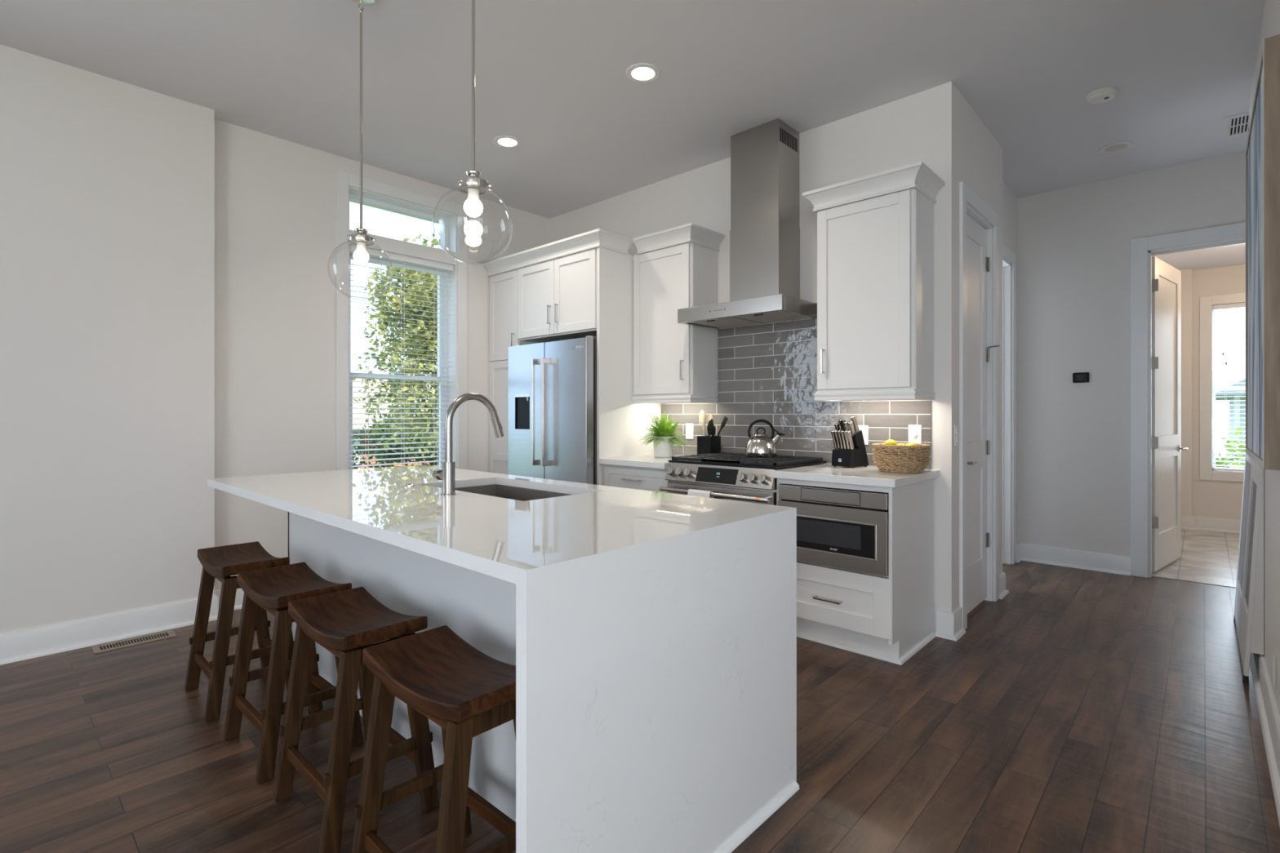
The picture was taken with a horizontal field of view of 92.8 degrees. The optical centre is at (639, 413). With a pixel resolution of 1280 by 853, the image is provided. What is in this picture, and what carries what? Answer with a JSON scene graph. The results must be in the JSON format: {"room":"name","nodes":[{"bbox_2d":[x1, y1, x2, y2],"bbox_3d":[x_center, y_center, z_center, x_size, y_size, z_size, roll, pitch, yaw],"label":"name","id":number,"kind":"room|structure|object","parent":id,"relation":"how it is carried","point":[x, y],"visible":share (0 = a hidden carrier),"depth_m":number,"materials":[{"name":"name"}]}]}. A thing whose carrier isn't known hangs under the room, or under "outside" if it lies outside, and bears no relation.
{"room":"kitchen","nodes":[
{"label":"kitchen","id":0,"kind":"room"},
{"bbox_2d":[0,44,550,635],"bbox_3d":[-3.548,-0.295,2.836,0.380,3.040,8.150,0,0,43],"label":"wall","id":1,"kind":"structure","parent":0,"point":[167,292],"depth_m":3.42,"materials":[{"name":"white paint"}]},
{"bbox_2d":[0,588,244,665],"bbox_3d":[-3.640,1.157,2.526,0.164,0.137,7.170,0,0,43],"label":"baseboard","id":2,"kind":"structure","parent":1,"relation":"attached to","point":[16,646],"depth_m":3.25,"materials":[{"name":"white paint"}]},
{"bbox_2d":[349,193,448,469],"bbox_3d":[-1.891,-0.478,4.753,0.090,2.263,0.841,0,0,43],"label":"window","id":3,"kind":"structure","parent":1,"relation":"in","point":[444,222],"depth_m":4.96,"materials":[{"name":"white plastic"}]},
{"bbox_2d":[349,244,453,468],"bbox_3d":[-1.821,-0.293,4.689,0.067,1.837,0.833,0,0,43],"label":"window blind","id":4,"kind":"object","parent":3,"relation":"attached to","point":[372,253],"visible":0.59,"depth_m":4.67,"materials":[{"name":"white plastic"}]},
{"bbox_2d":[335,169,466,470],"bbox_3d":[-1.826,-0.478,4.693,0.148,2.453,1.031,0,0,43],"label":"trim","id":5,"kind":"structure","parent":1,"relation":"attached to","point":[346,184],"depth_m":4.63,"materials":[{"name":"white paint"}]},
{"bbox_2d":[0,0,1265,218],"bbox_3d":[1.272,-1.890,0.050,11.400,0.150,10.600,0,0,43],"label":"ceiling","id":6,"kind":"structure","parent":0,"point":[550,76],"depth_m":3.26,"materials":[{"name":"white paint"}]},
{"bbox_2d":[328,0,393,300],"bbox_3d":[-1.200,-1.152,2.625,0.256,1.326,0.256,0,0,43],"label":"pendant light","id":7,"kind":"object","parent":6,"relation":"hanging from","point":[360,238],"visible":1,"depth_m":2.62,"materials":[{"name":"clear glass"}]},
{"bbox_2d":[356,241,365,249],"bbox_3d":[-1.200,-0.722,2.625,0.036,0.027,0.036,0,0,43],"label":"socket","id":8,"kind":"object","parent":7,"relation":"attached to","point":[360,245],"depth_m":2.61,"materials":[{"name":"white plastic"}]},
{"bbox_2d":[432,0,512,265],"bbox_3d":[-0.554,-1.156,2.027,0.256,1.316,0.256,0,0,43],"label":"pendant light","id":9,"kind":"object","parent":6,"relation":"hanging from","point":[473,185],"visible":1,"depth_m":2.02,"materials":[{"name":"clear glass"}]},
{"bbox_2d":[467,187,479,199],"bbox_3d":[-0.554,-0.731,2.027,0.036,0.027,0.036,0,0,43],"label":"socket","id":10,"kind":"object","parent":9,"relation":"attached to","point":[473,193],"depth_m":2.01,"materials":[{"name":"white plastic"}]},
{"bbox_2d":[493,135,521,148],"bbox_3d":[-0.885,-1.811,4.070,0.188,0.008,0.188,0,0,43],"label":"recessed light","id":11,"kind":"object","parent":6,"relation":"in","point":[504,141],"visible":1,"depth_m":4.07,"materials":[{"name":"white plastic"}]},
{"bbox_2d":[625,62,660,83],"bbox_3d":[0.016,-1.811,3.249,0.188,0.008,0.188,0,0,43],"label":"recessed light","id":12,"kind":"object","parent":6,"relation":"in","point":[641,73],"visible":1,"depth_m":3.25,"materials":[{"name":"white plastic"}]},
{"bbox_2d":[1084,86,1117,104],"bbox_3d":[2.616,-1.795,3.458,0.148,0.040,0.148,0,0,43],"label":"smoke detector","id":13,"kind":"object","parent":6,"relation":"attached to","point":[1101,95],"visible":1,"depth_m":3.42,"materials":[{"name":"white plastic"}]},
{"bbox_2d":[1098,141,1133,153],"bbox_3d":[3.243,-1.811,4.156,0.188,0.008,0.188,0,0,43],"label":"recessed light","id":14,"kind":"object","parent":6,"relation":"in","point":[1117,147],"visible":1,"depth_m":4.15,"materials":[{"name":"white plastic"}]},
{"bbox_2d":[1221,111,1248,139],"bbox_3d":[3.787,-1.810,3.796,0.240,0.010,0.375,0,0,43],"label":"ceiling vent","id":15,"kind":"object","parent":6,"relation":"in","point":[1233,126],"visible":0.49,"depth_m":3.83,"materials":[{"name":"white plastic"}]},
{"bbox_2d":[0,528,1279,852],"bbox_3d":[1.160,1.273,1.992,8.400,0.104,13.300,0,0,43],"label":"floor","id":16,"kind":"structure","parent":0,"point":[1074,710],"depth_m":2.24,"materials":[{"name":"brown wood"}]},
{"bbox_2d":[91,629,177,653],"bbox_3d":[-2.713,1.222,3.276,0.132,0.005,0.340,0,0,43],"label":"floor vent","id":17,"kind":"object","parent":16,"relation":"in","point":[169,633],"visible":1,"depth_m":3.27,"materials":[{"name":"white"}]},
{"bbox_2d":[184,541,294,721],"bbox_3d":[-1.755,0.920,2.691,0.470,0.610,0.345,0,0,44],"label":"bar stool","id":18,"kind":"object","parent":16,"relation":"on","point":[220,562],"visible":0.78,"depth_m":2.64,"materials":[{"name":"brown wood"}]},
{"bbox_2d":[222,562,363,783],"bbox_3d":[-1.300,0.920,2.284,0.470,0.610,0.345,0,0,42],"label":"bar stool","id":19,"kind":"object","parent":16,"relation":"on","point":[272,588],"visible":0.77,"depth_m":2.25,"materials":[{"name":"brown wood"}]},
{"bbox_2d":[272,586,439,852],"bbox_3d":[-0.898,0.920,1.923,0.470,0.610,0.345,0,0,43],"label":"bar stool","id":20,"kind":"object","parent":16,"relation":"on","point":[345,623],"visible":0.93,"depth_m":1.87,"materials":[{"name":"brown wood"}]},
{"bbox_2d":[351,625,515,852],"bbox_3d":[-0.472,0.920,1.530,0.470,0.610,0.345,0,0,42],"label":"bar stool","id":21,"kind":"object","parent":16,"relation":"on","point":[468,693],"visible":0.86,"depth_m":1.52,"materials":[{"name":"brown wood"}]},
{"bbox_2d":[207,464,799,852],"bbox_3d":[-0.768,0.762,2.452,2.520,0.926,1.092,0,0,43],"label":"kitchen island","id":22,"kind":"object","parent":16,"relation":"on","point":[650,637],"depth_m":1.66,"materials":[{"name":"white stone"}]},
{"bbox_2d":[207,464,795,583],"bbox_3d":[-0.774,0.327,2.458,2.503,0.034,1.092,0,0,43],"label":"island countertop","id":23,"kind":"structure","parent":22,"relation":"on","point":[500,538],"depth_m":1.92,"materials":[{"name":"white stone"}]},
{"bbox_2d":[431,392,503,495],"bbox_3d":[-0.685,0.114,2.441,0.121,0.393,0.267,0,0,43],"label":"kitchen faucet","id":24,"kind":"object","parent":23,"relation":"on","point":[447,474],"visible":1,"depth_m":2.34,"materials":[{"name":"silver metal"}]},
{"bbox_2d":[455,484,570,501],"bbox_3d":[-0.559,0.437,2.570,0.802,0.186,0.435,0,0,43],"label":"sink","id":25,"kind":"object","parent":23,"relation":"in","point":[516,493],"visible":0.02,"depth_m":2.88,"materials":[{"name":"silver metal"}]},
{"bbox_2d":[508,335,596,484],"bbox_3d":[-0.489,0.324,4.761,0.917,1.742,0.790,0,0,43],"label":"refrigerator","id":26,"kind":"object","parent":16,"relation":"on","point":[553,384],"visible":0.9,"depth_m":4.44,"materials":[{"name":"grey metal"}]},
{"bbox_2d":[483,228,661,485],"bbox_3d":[-0.560,-0.024,4.927,1.422,2.497,0.716,0,0,43],"label":"tall cabinet","id":27,"kind":"object","parent":16,"relation":"on","point":[585,292],"visible":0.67,"depth_m":4.51,"materials":[{"name":"white paint"}]},
{"bbox_2d":[604,464,671,493],"bbox_3d":[0.159,0.789,4.294,0.602,0.872,0.653,0,0,43],"label":"base cabinet","id":28,"kind":"object","parent":16,"relation":"on","point":[617,476],"visible":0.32,"depth_m":4.08,"materials":[{"name":"white paint"}]},
{"bbox_2d":[598,453,687,469],"bbox_3d":[0.160,0.330,4.294,0.605,0.040,0.674,0,0,43],"label":"countertop","id":29,"kind":"structure","parent":28,"relation":"on","point":[642,460],"depth_m":4.09,"materials":[{"name":"white stone"}]},
{"bbox_2d":[640,411,688,457],"bbox_3d":[0.167,0.145,4.355,0.371,0.328,0.346,0,0,5],"label":"potted fern","id":30,"kind":"object","parent":29,"relation":"on","point":[663,440],"visible":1,"depth_m":4.30,"materials":[{"name":"green plant"}]},
{"bbox_2d":[697,435,720,454],"bbox_3d":[0.488,0.233,4.315,0.120,0.152,0.120,0,0,43],"label":"utensil crock","id":31,"kind":"object","parent":29,"relation":"on","point":[707,444],"visible":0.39,"depth_m":4.27,"materials":[{"name":"black plastic"}]},
{"bbox_2d":[699,409,706,435],"bbox_3d":[0.451,0.138,4.332,0.017,0.330,0.069,0,0,-39],"label":"wooden spoon","id":32,"kind":"object","parent":31,"relation":"in","point":[702,415],"visible":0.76,"depth_m":4.33,"materials":[{"name":"brown wood"}]},
{"bbox_2d":[702,420,705,435],"bbox_3d":[0.449,0.175,4.292,0.024,0.255,0.020,0,0,8],"label":"wooden spoon","id":33,"kind":"object","parent":31,"relation":"in","point":[703,422],"visible":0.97,"depth_m":4.29,"materials":[{"name":"brown wood"}]},
{"bbox_2d":[706,418,713,435],"bbox_3d":[0.489,0.170,4.268,0.011,0.266,0.075,0,0,-40],"label":"spatula","id":34,"kind":"object","parent":31,"relation":"in","point":[710,425],"visible":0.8,"depth_m":4.26,"materials":[{"name":"black plastic"}]},
{"bbox_2d":[707,413,714,435],"bbox_3d":[0.500,0.153,4.303,0.051,0.299,0.021,0,0,43],"label":"wooden spoon","id":35,"kind":"object","parent":31,"relation":"in","point":[710,417],"visible":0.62,"depth_m":4.30,"materials":[{"name":"brown wood"}]},
{"bbox_2d":[711,426,715,435],"bbox_3d":[0.510,0.196,4.277,0.051,0.214,0.015,0,0,43],"label":"spatula","id":36,"kind":"object","parent":31,"relation":"in","point":[714,429],"visible":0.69,"depth_m":4.26,"materials":[{"name":"black plastic"}]},
{"bbox_2d":[717,416,728,435],"bbox_3d":[0.552,0.160,4.317,0.172,0.285,0.013,0,0,43],"label":"spatula","id":37,"kind":"object","parent":31,"relation":"in","point":[725,420],"visible":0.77,"depth_m":4.28,"materials":[{"name":"black plastic"}]},
{"bbox_2d":[659,452,826,505],"bbox_3d":[0.643,0.739,3.806,0.774,0.932,0.706,0,0,43],"label":"range","id":38,"kind":"object","parent":16,"relation":"on","point":[738,477],"visible":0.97,"depth_m":3.58,"materials":[{"name":"silver metal"}]},
{"bbox_2d":[687,488,713,497],"bbox_3d":[0.355,0.546,3.606,0.163,0.186,0.055,0,0,43],"label":"dish towel","id":39,"kind":"object","parent":38,"relation":"hanging from","point":[700,493],"visible":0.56,"depth_m":3.59,"materials":[{"name":"white fabric"}]},
{"bbox_2d":[668,459,826,469],"bbox_3d":[0.672,0.301,3.838,0.774,0.012,0.620,0,0,43],"label":"cooktop","id":40,"kind":"object","parent":38,"relation":"in","point":[703,464],"depth_m":3.59,"materials":[{"name":"black metal"}]},
{"bbox_2d":[745,419,785,457],"bbox_3d":[0.780,0.154,3.886,0.214,0.236,0.205,0,0,43],"label":"tea kettle","id":41,"kind":"object","parent":38,"relation":"on","point":[761,445],"visible":1,"depth_m":3.83,"materials":[{"name":"silver metal"}]},
{"bbox_2d":[777,478,935,665],"bbox_3d":[1.184,0.788,3.347,0.644,0.874,0.653,0,0,43],"label":"base cabinet","id":42,"kind":"object","parent":16,"relation":"on","point":[890,618],"depth_m":3.10,"materials":[{"name":"white paint"}]},
{"bbox_2d":[771,463,939,488],"bbox_3d":[1.188,0.330,3.344,0.659,0.040,0.674,0,0,43],"label":"countertop","id":43,"kind":"structure","parent":42,"relation":"on","point":[873,476],"depth_m":3.15,"materials":[{"name":"white stone"}]},
{"bbox_2d":[831,430,868,467],"bbox_3d":[1.231,0.203,3.568,0.172,0.213,0.136,0,0,-34],"label":"knife block","id":44,"kind":"object","parent":43,"relation":"on","point":[856,457],"visible":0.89,"depth_m":3.51,"materials":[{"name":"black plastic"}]},
{"bbox_2d":[831,430,837,448],"bbox_3d":[1.140,0.152,3.574,0.055,0.110,0.013,0,0,-34],"label":"steak knife","id":45,"kind":"object","parent":44,"relation":"on","point":[832,431],"visible":1,"depth_m":3.57,"materials":[{"name":"grey metal"}]},
{"bbox_2d":[834,422,839,431],"bbox_3d":[1.163,0.093,3.582,0.049,0.074,0.018,0,0,-34],"label":"kitchen knife","id":46,"kind":"object","parent":44,"relation":"in","point":[837,426],"visible":0.55,"depth_m":3.57,"materials":[{"name":"grey metal"}]},
{"bbox_2d":[834,430,840,448],"bbox_3d":[1.153,0.152,3.556,0.055,0.110,0.013,0,0,-34],"label":"steak knife","id":47,"kind":"object","parent":44,"relation":"on","point":[836,431],"visible":1,"depth_m":3.55,"materials":[{"name":"grey metal"}]},
{"bbox_2d":[837,430,844,448],"bbox_3d":[1.166,0.152,3.537,0.055,0.110,0.013,0,0,-34],"label":"steak knife","id":48,"kind":"object","parent":44,"relation":"on","point":[839,431],"visible":1,"depth_m":3.53,"materials":[{"name":"grey metal"}]},
{"bbox_2d":[840,420,845,431],"bbox_3d":[1.196,0.086,3.564,0.055,0.096,0.036,0,0,-34],"label":"scissors","id":49,"kind":"object","parent":44,"relation":"in","point":[842,422],"visible":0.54,"depth_m":3.56,"materials":[{"name":"black plastic"}]},
{"bbox_2d":[840,430,847,449],"bbox_3d":[1.178,0.152,3.519,0.055,0.110,0.013,0,0,-34],"label":"steak knife","id":50,"kind":"object","parent":44,"relation":"on","point":[842,431],"visible":1,"depth_m":3.51,"materials":[{"name":"grey metal"}]},
{"bbox_2d":[843,421,849,431],"bbox_3d":[1.200,0.086,3.532,0.052,0.084,0.018,0,0,-34],"label":"kitchen knife","id":51,"kind":"object","parent":44,"relation":"in","point":[846,423],"visible":0.56,"depth_m":3.52,"materials":[{"name":"grey metal"}]},
{"bbox_2d":[843,431,850,449],"bbox_3d":[1.191,0.152,3.500,0.055,0.110,0.013,0,0,-34],"label":"steak knife","id":52,"kind":"object","parent":44,"relation":"on","point":[844,432],"visible":1,"depth_m":3.50,"materials":[{"name":"grey metal"}]},
{"bbox_2d":[847,431,854,449],"bbox_3d":[1.204,0.152,3.482,0.055,0.110,0.013,0,0,-34],"label":"steak knife","id":53,"kind":"object","parent":44,"relation":"on","point":[849,433],"visible":1,"depth_m":3.48,"materials":[{"name":"grey metal"}]},
{"bbox_2d":[848,421,855,435],"bbox_3d":[1.217,0.086,3.503,0.052,0.084,0.018,0,0,-34],"label":"kitchen knife","id":54,"kind":"object","parent":44,"relation":"in","point":[851,424],"visible":0.9,"depth_m":3.49,"materials":[{"name":"grey metal"}]},
{"bbox_2d":[849,416,859,432],"bbox_3d":[1.240,0.062,3.516,0.068,0.099,0.018,0,0,-34],"label":"kitchen knife","id":55,"kind":"object","parent":44,"relation":"on","point":[853,419],"visible":1,"depth_m":3.51,"materials":[{"name":"silver metal"}]},
{"bbox_2d":[871,443,930,473],"bbox_3d":[1.396,0.236,3.264,0.289,0.146,0.290,0,0,-25],"label":"wicker basket","id":56,"kind":"object","parent":43,"relation":"on","point":[887,458],"visible":0.99,"depth_m":3.16,"materials":[{"name":"brown wicker"}]},
{"bbox_2d":[882,439,897,445],"bbox_3d":[1.362,0.172,3.312,0.069,0.063,0.067,0,0,-21],"label":"lemon","id":57,"kind":"object","parent":56,"relation":"in","point":[890,442],"visible":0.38,"depth_m":3.29,"materials":[{"name":"yellow food"}]},
{"bbox_3d":[1.459,0.262,3.269,0.063,0.063,0.086,0,0,43],"label":"lemon","id":58,"kind":"object","parent":56,"relation":"in","visible":0},
{"bbox_2d":[906,442,917,445],"bbox_3d":[1.450,0.185,3.256,0.067,0.063,0.069,0,0,27],"label":"lemon","id":59,"kind":"object","parent":58,"relation":"on","point":[908,443],"visible":0.2,"depth_m":3.24,"materials":[{"name":"yellow food"}]},
{"bbox_2d":[1233,453,1263,684],"bbox_3d":[3.155,0.715,3.171,0.068,1.020,1.180,0,0,43],"label":"panel","id":60,"kind":"object","parent":16,"relation":"on","point":[1248,617],"visible":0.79,"depth_m":2.78,"materials":[{"name":"white paint"}]},
{"bbox_2d":[653,435,673,457],"bbox_3d":[0.168,0.235,4.359,0.148,0.148,0.148,0,0,43],"label":"pot","id":61,"kind":"object","parent":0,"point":[663,450],"depth_m":4.30,"materials":[{"name":"white ceramic"}]},
{"bbox_2d":[550,81,959,633],"bbox_3d":[0.479,-0.295,4.555,3.460,3.040,0.159,0,0,43],"label":"wall","id":62,"kind":"structure","parent":0,"point":[924,126],"depth_m":3.86,"materials":[{"name":"white paint"}]},
{"bbox_2d":[631,222,724,403],"bbox_3d":[0.254,-0.673,4.402,0.594,1.197,0.382,0,0,43],"label":"upper cabinet","id":63,"kind":"object","parent":62,"relation":"attached to","point":[676,268],"visible":0.98,"depth_m":4.29,"materials":[{"name":"white paint"}]},
{"bbox_2d":[631,395,718,403],"bbox_3d":[0.251,-0.102,4.431,0.546,0.054,0.322,0,0,43],"label":"light","id":64,"kind":"object","parent":63,"relation":"attached to","point":[636,398],"depth_m":4.29,"materials":[{"name":"white"}]},
{"bbox_2d":[685,423,693,439],"bbox_3d":[0.369,0.131,4.542,0.072,0.116,0.009,0,0,43],"label":"wall outlet","id":65,"kind":"object","parent":62,"relation":"attached to","point":[689,427],"visible":1,"depth_m":4.54,"materials":[{"name":"white plastic"}]},
{"bbox_2d":[687,426,691,431],"bbox_3d":[0.367,0.110,4.541,0.034,0.033,0.004,0,0,43],"label":"receptacle","id":66,"kind":"object","parent":65,"relation":"attached to","point":[689,428],"depth_m":4.54,"materials":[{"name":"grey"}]},
{"bbox_2d":[677,118,817,330],"bbox_3d":[0.690,-1.205,3.932,0.772,1.216,0.469,0,0,43],"label":"range hood","id":67,"kind":"object","parent":62,"relation":"attached to","point":[765,230],"visible":0.98,"depth_m":3.84,"materials":[{"name":"silver metal"}]},
{"bbox_2d":[857,425,868,444],"bbox_3d":[1.331,0.128,3.652,0.072,0.116,0.009,0,0,43],"label":"wall outlet","id":68,"kind":"object","parent":62,"relation":"attached to","point":[864,428],"visible":0.51,"depth_m":3.64,"materials":[{"name":"white plastic"}]},
{"bbox_2d":[859,428,865,434],"bbox_3d":[1.330,0.107,3.651,0.034,0.033,0.004,0,0,43],"label":"receptacle","id":69,"kind":"object","parent":68,"relation":"attached to","point":[863,429],"depth_m":3.64,"materials":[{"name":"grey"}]},
{"bbox_2d":[802,160,945,401],"bbox_3d":[1.305,-0.673,3.431,0.656,1.197,0.382,0,0,43],"label":"upper cabinet","id":70,"kind":"object","parent":62,"relation":"attached to","point":[875,232],"visible":1,"depth_m":3.31,"materials":[{"name":"white paint"}]},
{"bbox_2d":[813,388,935,401],"bbox_3d":[1.318,-0.102,3.445,0.564,0.054,0.322,0,0,43],"label":"light","id":71,"kind":"object","parent":70,"relation":"attached to","point":[822,394],"depth_m":3.31,"materials":[{"name":"white"}]},
{"bbox_2d":[908,424,921,444],"bbox_3d":[1.552,0.121,3.445,0.072,0.116,0.014,0,0,43],"label":"light switch","id":72,"kind":"object","parent":62,"relation":"attached to","point":[914,430],"visible":0.9,"depth_m":3.44,"materials":[{"name":"white plastic"}]},
{"bbox_2d":[954,424,958,445],"bbox_3d":[1.756,0.120,3.381,0.010,0.116,0.060,0,0,43],"label":"light switch","id":73,"kind":"object","parent":62,"relation":"attached to","point":[956,427],"visible":1,"depth_m":3.37,"materials":[{"name":"white plastic"}]},
{"bbox_2d":[960,93,1002,574],"bbox_3d":[2.099,-0.295,3.848,0.120,3.040,1.000,0,0,43],"label":"wall","id":74,"kind":"structure","parent":0,"point":[980,153],"depth_m":3.87,"materials":[{"name":"white paint"}]},
{"bbox_2d":[935,572,1008,641],"bbox_3d":[2.053,1.157,3.788,0.174,0.137,1.218,0,0,43],"label":"baseboard","id":75,"kind":"object","parent":74,"relation":"attached to","point":[948,625],"visible":0.77,"depth_m":3.35,"materials":[{"name":"white paint"}]},
{"bbox_2d":[959,181,999,629],"bbox_3d":[2.044,-0.040,3.775,0.138,2.530,0.830,0,0,43],"label":"trim","id":76,"kind":"structure","parent":74,"relation":"attached to","point":[966,196],"depth_m":3.97,"materials":[{"name":"white paint"}]},
{"bbox_2d":[967,214,999,613],"bbox_3d":[2.077,0.003,3.751,0.112,2.400,0.632,0,0,43],"label":"door","id":77,"kind":"structure","parent":74,"relation":"in","point":[978,262],"depth_m":3.83,"materials":[{"name":"white paint"}]},
{"bbox_2d":[1002,181,1017,543],"bbox_3d":[2.434,-0.295,4.940,0.870,3.040,1.300,0,0,43],"label":"wall","id":78,"kind":"structure","parent":0,"point":[1009,198],"depth_m":4.98,"materials":[{"name":"white paint"}]},
{"bbox_2d":[1002,244,1016,564],"bbox_3d":[2.715,-0.040,4.708,0.138,2.530,0.970,0,0,43],"label":"trim","id":79,"kind":"structure","parent":78,"relation":"attached to","point":[1009,269],"depth_m":4.97,"materials":[{"name":"white paint"}]},
{"bbox_2d":[1017,151,1245,556],"bbox_3d":[3.037,-0.295,5.349,5.200,3.040,0.120,0,0,43],"label":"wall","id":80,"kind":"structure","parent":0,"point":[1073,243],"depth_m":4.81,"materials":[{"name":"white paint"}]},
{"bbox_2d":[1016,542,1130,575],"bbox_3d":[3.404,1.157,4.830,0.745,0.137,0.145,0,0,43],"label":"baseboard","id":81,"kind":"structure","parent":80,"relation":"attached to","point":[1097,562],"depth_m":4.85,"materials":[{"name":"white paint"}]},
{"bbox_2d":[1072,372,1089,382],"bbox_3d":[3.493,-0.286,4.829,0.112,0.082,0.026,0,0,43],"label":"thermostat","id":82,"kind":"object","parent":80,"relation":"attached to","point":[1078,377],"visible":1,"depth_m":4.82,"materials":[{"name":"black plastic"}]},
{"bbox_2d":[1130,222,1245,577],"bbox_3d":[4.131,-0.048,4.327,1.005,2.545,0.138,0,0,43],"label":"trim","id":83,"kind":"structure","parent":80,"relation":"attached to","point":[1142,249],"depth_m":4.56,"materials":[{"name":"white paint"}]},
{"bbox_2d":[1153,243,1245,270],"bbox_3d":[5.327,-1.600,5.323,2.800,0.150,2.950,0,0,43],"label":"ceiling","id":84,"kind":"structure","parent":0,"point":[1233,255],"depth_m":5.99,"materials":[{"name":"white paint"}]},
{"bbox_2d":[1179,264,1245,519],"bbox_3d":[5.310,-0.175,5.305,2.800,2.800,2.900,0,0,43],"label":"wall","id":85,"kind":"structure","parent":0,"point":[1199,497],"depth_m":6.44,"materials":[{"name":"white paint"}]},
{"bbox_2d":[1151,256,1188,572],"bbox_3d":[4.229,0.003,4.871,0.812,2.400,0.151,0,0,-42],"label":"door","id":86,"kind":"structure","parent":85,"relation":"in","point":[1166,448],"depth_m":4.85,"materials":[{"name":"white paint"}]},
{"bbox_2d":[1181,515,1240,533],"bbox_3d":[6.355,1.157,5.964,1.960,0.137,0.134,0,0,43],"label":"baseboard","id":87,"kind":"structure","parent":85,"relation":"attached to","point":[1193,522],"depth_m":6.38,"materials":[{"name":"white paint"}]},
{"bbox_2d":[1200,292,1245,481],"bbox_3d":[6.191,-0.270,6.194,0.744,1.930,0.018,0,0,43],"label":"trim","id":88,"kind":"structure","parent":85,"relation":"attached to","point":[1206,473],"depth_m":6.39,"materials":[{"name":"white paint"}]},
{"bbox_2d":[1212,306,1245,471],"bbox_3d":[6.289,-0.270,6.300,0.554,1.740,0.070,0,0,43],"label":"window","id":89,"kind":"structure","parent":85,"relation":"in","point":[1213,313],"depth_m":6.45,"materials":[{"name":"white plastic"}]},
{"bbox_2d":[1213,302,1245,471],"bbox_3d":[6.228,-0.273,6.234,0.542,1.731,0.066,0,0,43],"label":"window blind","id":90,"kind":"object","parent":89,"relation":"attached to","point":[1237,305],"visible":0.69,"depth_m":6.34,"materials":[{"name":"white plastic"}]},
{"bbox_2d":[1248,0,1279,718],"bbox_3d":[1.994,-0.295,-0.753,3.550,3.040,10.400,0,0,43],"label":"wall","id":91,"kind":"structure","parent":0,"point":[1270,26],"depth_m":2.47,"materials":[{"name":"white paint"}]},
{"bbox_2d":[1245,34,1279,470],"bbox_3d":[2.145,-0.454,2.082,0.074,1.226,1.014,0,0,43],"label":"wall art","id":92,"kind":"object","parent":91,"relation":"attached to","point":[1263,144],"visible":1,"depth_m":1.74,"materials":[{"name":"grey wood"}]},
{"bbox_2d":[1249,652,1279,826],"bbox_3d":[2.234,1.157,-1.042,2.969,0.137,9.791,0,0,12],"label":"baseboard","id":93,"kind":"structure","parent":91,"relation":"attached to","point":[1269,719],"depth_m":2.31,"materials":[{"name":"white paint"}]},
{"bbox_2d":[1271,653,1275,688],"bbox_3d":[2.390,0.970,2.298,0.008,0.116,0.070,0,0,43],"label":"wall outlet","id":94,"kind":"object","parent":91,"relation":"attached to","point":[1273,660],"visible":1,"depth_m":2.29,"materials":[{"name":"white plastic"}]},
{"label":"outside","id":95,"kind":"structure","parent":0,"visible":0},
{"bbox_3d":[-0.558,3.325,14.131,100.000,0.200,100.000,0,0,43],"label":"ground","id":96,"kind":"structure","parent":95,"visible":0},
{"bbox_2d":[352,409,439,469],"bbox_3d":[-5.248,1.550,14.152,1.942,3.459,3.234,0,0,43],"label":"leafy tree","id":97,"kind":"object","parent":96,"relation":"on","point":[378,436],"visible":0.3,"depth_m":13.60,"materials":[{"name":"green plant"}]},
{"bbox_2d":[352,377,439,468],"bbox_3d":[-8.300,0.975,20.605,6.840,4.500,14.000,0,0,43],"label":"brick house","id":98,"kind":"structure","parent":96,"relation":"on","point":[354,384],"depth_m":17.77,"materials":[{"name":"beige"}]},
{"bbox_2d":[352,231,439,460],"bbox_3d":[-3.489,0.089,11.138,2.882,6.378,3.067,0,0,40],"label":"leafy tree","id":99,"kind":"object","parent":96,"relation":"on","point":[415,342],"visible":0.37,"depth_m":10.34,"materials":[{"name":"green plant"}]},
{"bbox_2d":[1215,379,1245,468],"bbox_3d":[14.264,0.425,10.647,6.300,5.600,5.600,0,0,43],"label":"neighbor house","id":100,"kind":"structure","parent":96,"relation":"on","point":[1217,394],"depth_m":10.69,"materials":[{"name":"white"}]},
{"bbox_2d":[1215,427,1245,468],"bbox_3d":[7.894,1.690,8.010,1.032,3.070,0.796,0,0,26],"label":"shrub","id":101,"kind":"object","parent":96,"relation":"on","point":[1237,428],"visible":0.04,"depth_m":8.03,"materials":[{"name":"green plant"}]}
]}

